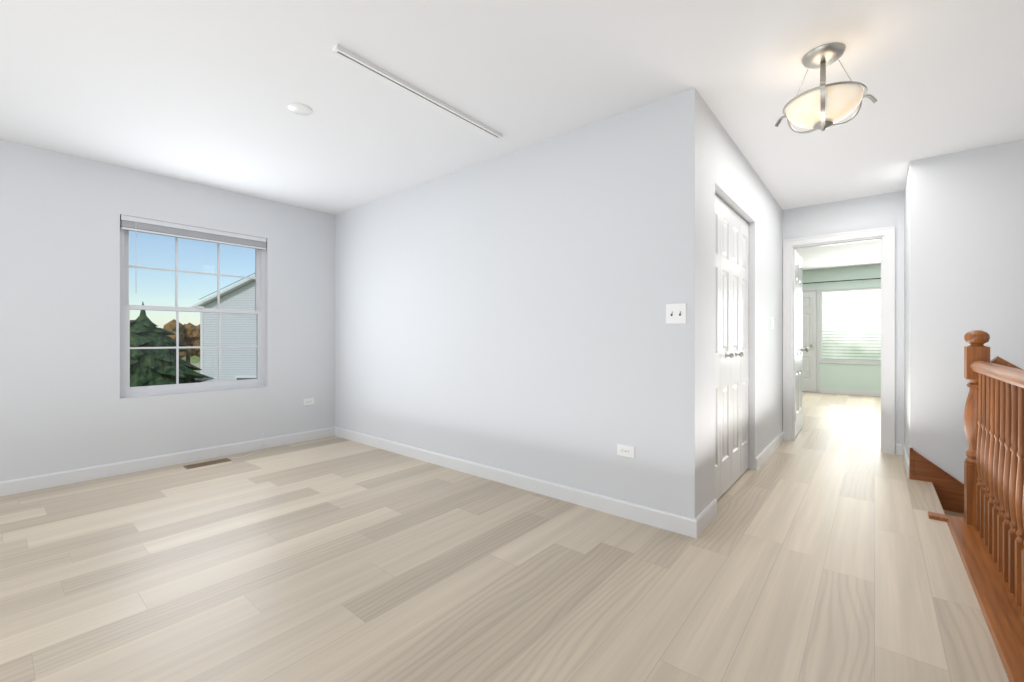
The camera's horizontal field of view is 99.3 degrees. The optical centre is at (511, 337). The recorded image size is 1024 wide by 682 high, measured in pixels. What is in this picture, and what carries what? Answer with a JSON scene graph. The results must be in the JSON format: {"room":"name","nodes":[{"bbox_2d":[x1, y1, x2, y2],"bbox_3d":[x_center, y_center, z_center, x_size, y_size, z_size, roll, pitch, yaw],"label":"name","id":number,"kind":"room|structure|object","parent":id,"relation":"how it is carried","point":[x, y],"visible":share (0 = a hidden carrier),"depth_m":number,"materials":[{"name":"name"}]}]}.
{"room":"upstairs loft landing","nodes":[
{"label":"upstairs loft landing","id":0,"kind":"room"},
{"bbox_2d":[0,139,334,481],"bbox_3d":[-2.704,1.310,4.043,0.150,5.540,8.650,0,0,40],"label":"wall","id":1,"kind":"structure","parent":0,"point":[64,406],"depth_m":3.38,"materials":[{"name":"paint"}]},
{"bbox_2d":[0,427,331,495],"bbox_3d":[-3.624,1.031,2.811,0.013,0.098,5.220,0,0,40],"label":"baseboard","id":2,"kind":"structure","parent":1,"relation":"attached to","point":[20,485],"depth_m":3.56,"materials":[{"name":"paint"}]},
{"bbox_2d":[120,220,265,397],"bbox_3d":[-2.818,-0.250,3.916,0.087,1.460,1.090,0,0,40],"label":"window","id":3,"kind":"structure","parent":1,"relation":"in","point":[126,390],"depth_m":3.81,"materials":[{"name":"plastic"}]},
{"bbox_2d":[120,215,265,309],"bbox_3d":[-2.774,-0.029,3.880,0.042,1.898,1.074,0,0,40],"label":"window blind","id":4,"kind":"object","parent":3,"relation":"attached to","point":[137,224],"depth_m":3.81,"materials":[{"name":"plastic"}]},
{"bbox_2d":[304,398,313,405],"bbox_3d":[-2.141,0.675,4.595,0.008,0.072,0.115,0,0,40],"label":"electrical outlet","id":5,"kind":"object","parent":1,"relation":"attached to","point":[309,401],"visible":1,"depth_m":4.59,"materials":[{"name":"plastic"}]},
{"bbox_2d":[335,124,592,492],"bbox_3d":[0.261,-0.140,4.969,3.220,2.440,3.070,0,0,40],"label":"wall","id":6,"kind":"structure","parent":0,"point":[464,314],"depth_m":3.39,"materials":[{"name":"paint"}]},
{"bbox_2d":[332,427,699,537],"bbox_3d":[-0.471,1.031,3.573,3.823,0.098,0.013,0,0,40],"label":"baseboard","id":7,"kind":"structure","parent":6,"relation":"attached to","point":[689,526],"depth_m":2.97,"materials":[{"name":"paint"}]},
{"bbox_2d":[0,391,1008,681],"bbox_3d":[1.854,1.205,3.467,7.590,0.250,13.300,0,0,40],"label":"floor","id":8,"kind":"structure","parent":0,"point":[822,547],"depth_m":1.95,"materials":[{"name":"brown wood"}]},
{"bbox_2d":[183,458,230,468],"bbox_3d":[-2.612,1.077,3.738,0.110,0.006,0.320,0,0,40],"label":"floor vent","id":9,"kind":"object","parent":8,"relation":"in","point":[206,463],"visible":1,"depth_m":3.73,"materials":[{"name":"brown metal"}]},
{"bbox_2d":[928,330,1023,681],"bbox_3d":[2.666,1.468,0.792,2.583,3.025,2.730,0,0,40],"label":"stair railing","id":10,"kind":"object","parent":8,"relation":"on","point":[987,531],"visible":1,"depth_m":1.98,"materials":[{"name":"brown wood"}]},
{"bbox_2d":[0,0,1023,270],"bbox_3d":[1.844,-1.410,3.455,7.890,0.100,13.570,0,0,40],"label":"ceiling","id":11,"kind":"structure","parent":0,"point":[204,92],"depth_m":2.32,"materials":[{"name":"paint"}]},
{"bbox_2d":[288,103,311,115],"bbox_3d":[-1.258,-1.355,2.584,0.132,0.010,0.132,0,0,40],"label":"cover plate","id":12,"kind":"object","parent":11,"relation":"attached to","point":[299,109],"visible":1,"depth_m":2.57,"materials":[{"name":"plastic"}]},
{"bbox_2d":[332,44,501,139],"bbox_3d":[-0.452,-1.348,2.472,0.042,0.024,1.164,0,0,40],"label":"rail","id":13,"kind":"object","parent":11,"relation":"attached to","point":[348,55],"visible":1,"depth_m":2.34,"materials":[{"name":"plastic"}]},
{"bbox_2d":[775,42,876,133],"bbox_3d":[1.464,-1.176,2.066,0.417,0.368,0.402,0,0,40],"label":"light","id":14,"kind":"object","parent":11,"relation":"attached to","point":[823,106],"visible":0.98,"depth_m":2.03,"materials":[{"name":"beige glass"}]},
{"bbox_2d":[593,87,782,518],"bbox_3d":[1.736,-0.140,3.740,0.620,2.440,3.070,0,0,40],"label":"wall","id":15,"kind":"structure","parent":0,"point":[665,169],"depth_m":2.58,"materials":[{"name":"paint"}]},
{"bbox_2d":[617,444,634,458],"bbox_3d":[0.682,0.680,2.615,0.115,0.072,0.008,0,0,40],"label":"outlet","id":16,"kind":"object","parent":15,"relation":"attached to","point":[625,450],"visible":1,"depth_m":2.61,"materials":[{"name":"plastic"}]},
{"bbox_2d":[666,303,686,323],"bbox_3d":[0.909,-0.135,2.419,0.116,0.115,0.019,0,0,40],"label":"light switch","id":17,"kind":"object","parent":15,"relation":"attached to","point":[676,313],"depth_m":2.42,"materials":[{"name":"plastic"}]},
{"bbox_2d":[699,499,716,533],"bbox_3d":[1.122,1.031,2.508,0.013,0.098,0.390,0,0,40],"label":"baseboard","id":18,"kind":"structure","parent":15,"relation":"attached to","point":[709,513],"depth_m":2.51,"materials":[{"name":"paint"}]},
{"bbox_2d":[715,195,748,499],"bbox_3d":[1.587,0.068,3.130,0.081,2.000,1.148,0,0,40],"label":"closet door","id":19,"kind":"structure","parent":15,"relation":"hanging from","point":[731,346],"depth_m":3.12,"materials":[{"name":"paint"}]},
{"bbox_2d":[715,192,748,223],"bbox_3d":[1.567,-0.943,3.146,0.030,0.013,1.156,0,0,40],"label":"track rail","id":20,"kind":"object","parent":15,"relation":"attached to","point":[726,203],"visible":0.21,"depth_m":3.15,"materials":[{"name":"silver metal"}]},
{"bbox_2d":[755,431,783,469],"bbox_3d":[2.437,1.031,4.087,0.013,0.098,1.400,0,0,40],"label":"baseboard","id":21,"kind":"structure","parent":15,"relation":"attached to","point":[763,456],"depth_m":3.94,"materials":[{"name":"paint"}]},
{"bbox_2d":[802,264,880,391],"bbox_3d":[6.529,-0.140,8.305,6.000,2.440,0.120,0,0,40],"label":"wall","id":22,"kind":"structure","parent":0,"point":[851,376],"depth_m":8.32,"materials":[{"name":"paint"}]},
{"bbox_2d":[802,287,818,392],"bbox_3d":[5.724,0.035,8.826,0.815,2.090,0.106,0,0,40],"label":"door","id":23,"kind":"structure","parent":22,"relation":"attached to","point":[810,337],"depth_m":8.66,"materials":[{"name":"paint"}]},
{"bbox_2d":[802,278,880,283],"bbox_3d":[6.826,-1.090,7.913,3.042,0.040,0.102,0,0,40],"label":"curtain rod","id":24,"kind":"object","parent":22,"relation":"attached to","point":[842,280],"depth_m":8.30,"materials":[{"name":"grey metal"}]},
{"bbox_2d":[819,388,880,396],"bbox_3d":[4.897,1.030,6.346,5.800,0.100,4.980,0,0,40],"label":"baseboard","id":25,"kind":"structure","parent":22,"relation":"attached to","point":[851,392],"depth_m":8.28,"materials":[{"name":"paint"}]},
{"bbox_2d":[820,287,880,364],"bbox_3d":[6.905,-0.225,7.959,2.080,1.430,0.110,0,0,40],"label":"window","id":26,"kind":"structure","parent":22,"relation":"in","point":[850,326],"depth_m":8.31,"materials":[{"name":"glass"}]},
{"bbox_2d":[783,191,903,453],"bbox_3d":[3.288,-0.140,4.368,0.960,2.440,0.120,0,0,40],"label":"wall","id":27,"kind":"structure","parent":0,"point":[873,211],"depth_m":4.14,"materials":[{"name":"paint"}]},
{"bbox_2d":[783,226,894,453],"bbox_3d":[3.263,0.020,4.385,0.890,2.120,0.158,0,0,40],"label":"door frame","id":28,"kind":"structure","parent":27,"relation":"attached to","point":[888,233],"depth_m":4.16,"materials":[{"name":"paint"}]},
{"bbox_2d":[795,249,808,436],"bbox_3d":[3.245,0.058,4.961,0.171,2.020,0.720,0,0,40],"label":"door leaf","id":29,"kind":"structure","parent":28,"relation":"attached to","point":[799,349],"depth_m":4.91,"materials":[{"name":"paint"}]},
{"bbox_2d":[904,142,1007,483],"bbox_3d":[3.570,1.360,3.566,0.500,5.440,0.990,0,0,40],"label":"wall","id":30,"kind":"structure","parent":0,"point":[955,247],"depth_m":3.21,"materials":[{"name":"paint"}]},
{"bbox_2d":[896,443,908,477],"bbox_3d":[3.328,1.031,3.690,0.030,0.098,0.870,0,0,40],"label":"baseboard","id":31,"kind":"structure","parent":30,"relation":"attached to","point":[900,449],"depth_m":3.86,"materials":[{"name":"paint"}]},
{"bbox_2d":[909,448,963,512],"bbox_3d":[4.126,2.119,2.442,2.801,2.552,0.026,0,0,40],"label":"stair skirt board","id":32,"kind":"object","parent":30,"relation":"attached to","point":[949,488],"depth_m":3.23,"materials":[{"name":"brown wood"}]},
{"bbox_2d":[1008,139,1023,369],"bbox_3d":[4.373,1.360,2.350,2.290,5.440,0.150,0,0,40],"label":"wall","id":33,"kind":"structure","parent":0,"point":[1016,253],"depth_m":3.00,"materials":[{"name":"paint"}]},
{"label":"outside","id":34,"kind":"structure","parent":0,"visible":0},
{"bbox_2d":[182,355,199,362],"bbox_3d":[-45.000,5.080,100.000,179.168,15.000,158.835,0,0,40],"label":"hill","id":35,"kind":"structure","parent":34,"point":[195,358],"depth_m":55.03,"materials":[{"name":"green plant"}]},
{"bbox_3d":[-50.543,4.230,68.143,155.100,0.300,280.000,0,0,40],"label":"ground","id":36,"kind":"structure","parent":34,"visible":0},
{"bbox_2d":[130,302,214,386],"bbox_3d":[-10.728,1.810,12.467,5.778,5.756,6.411,0,0,40],"label":"conifer","id":37,"kind":"object","parent":36,"relation":"on","point":[167,341],"depth_m":12.16,"materials":[{"name":"green plant"}]},
{"bbox_2d":[163,319,199,362],"bbox_3d":[-33.392,1.096,44.978,4.548,5.969,4.523,0,0,40],"label":"tree","id":38,"kind":"object","parent":36,"relation":"on","point":[184,337],"depth_m":43.99,"materials":[{"name":"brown plant"}]},
{"bbox_2d":[190,362,199,372],"bbox_3d":[-33.000,3.105,39.000,30.140,1.950,0.140,0,0,0],"label":"fence","id":39,"kind":"object","parent":36,"relation":"on","point":[197,364],"depth_m":38.97,"materials":[{"name":"plastic"}]},
{"bbox_2d":[191,275,256,381],"bbox_3d":[-10.700,0.160,26.500,9.300,7.840,11.700,0,0,0],"label":"house","id":40,"kind":"structure","parent":36,"relation":"on","point":[241,352],"depth_m":21.00,"materials":[{"name":"white"}]},
{"bbox_3d":[2.919,4.005,1.004,2.800,0.150,3.780,0,0,40],"label":"floor","id":41,"kind":"structure","parent":0,"visible":0},
{"bbox_2d":[933,485,963,517],"bbox_3d":[4.215,2.591,1.792,3.522,2.998,0.910,0,0,40],"label":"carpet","id":42,"kind":"object","parent":41,"relation":"on","point":[952,513],"depth_m":3.13,"materials":[{"name":"beige carpet"}]}
]}

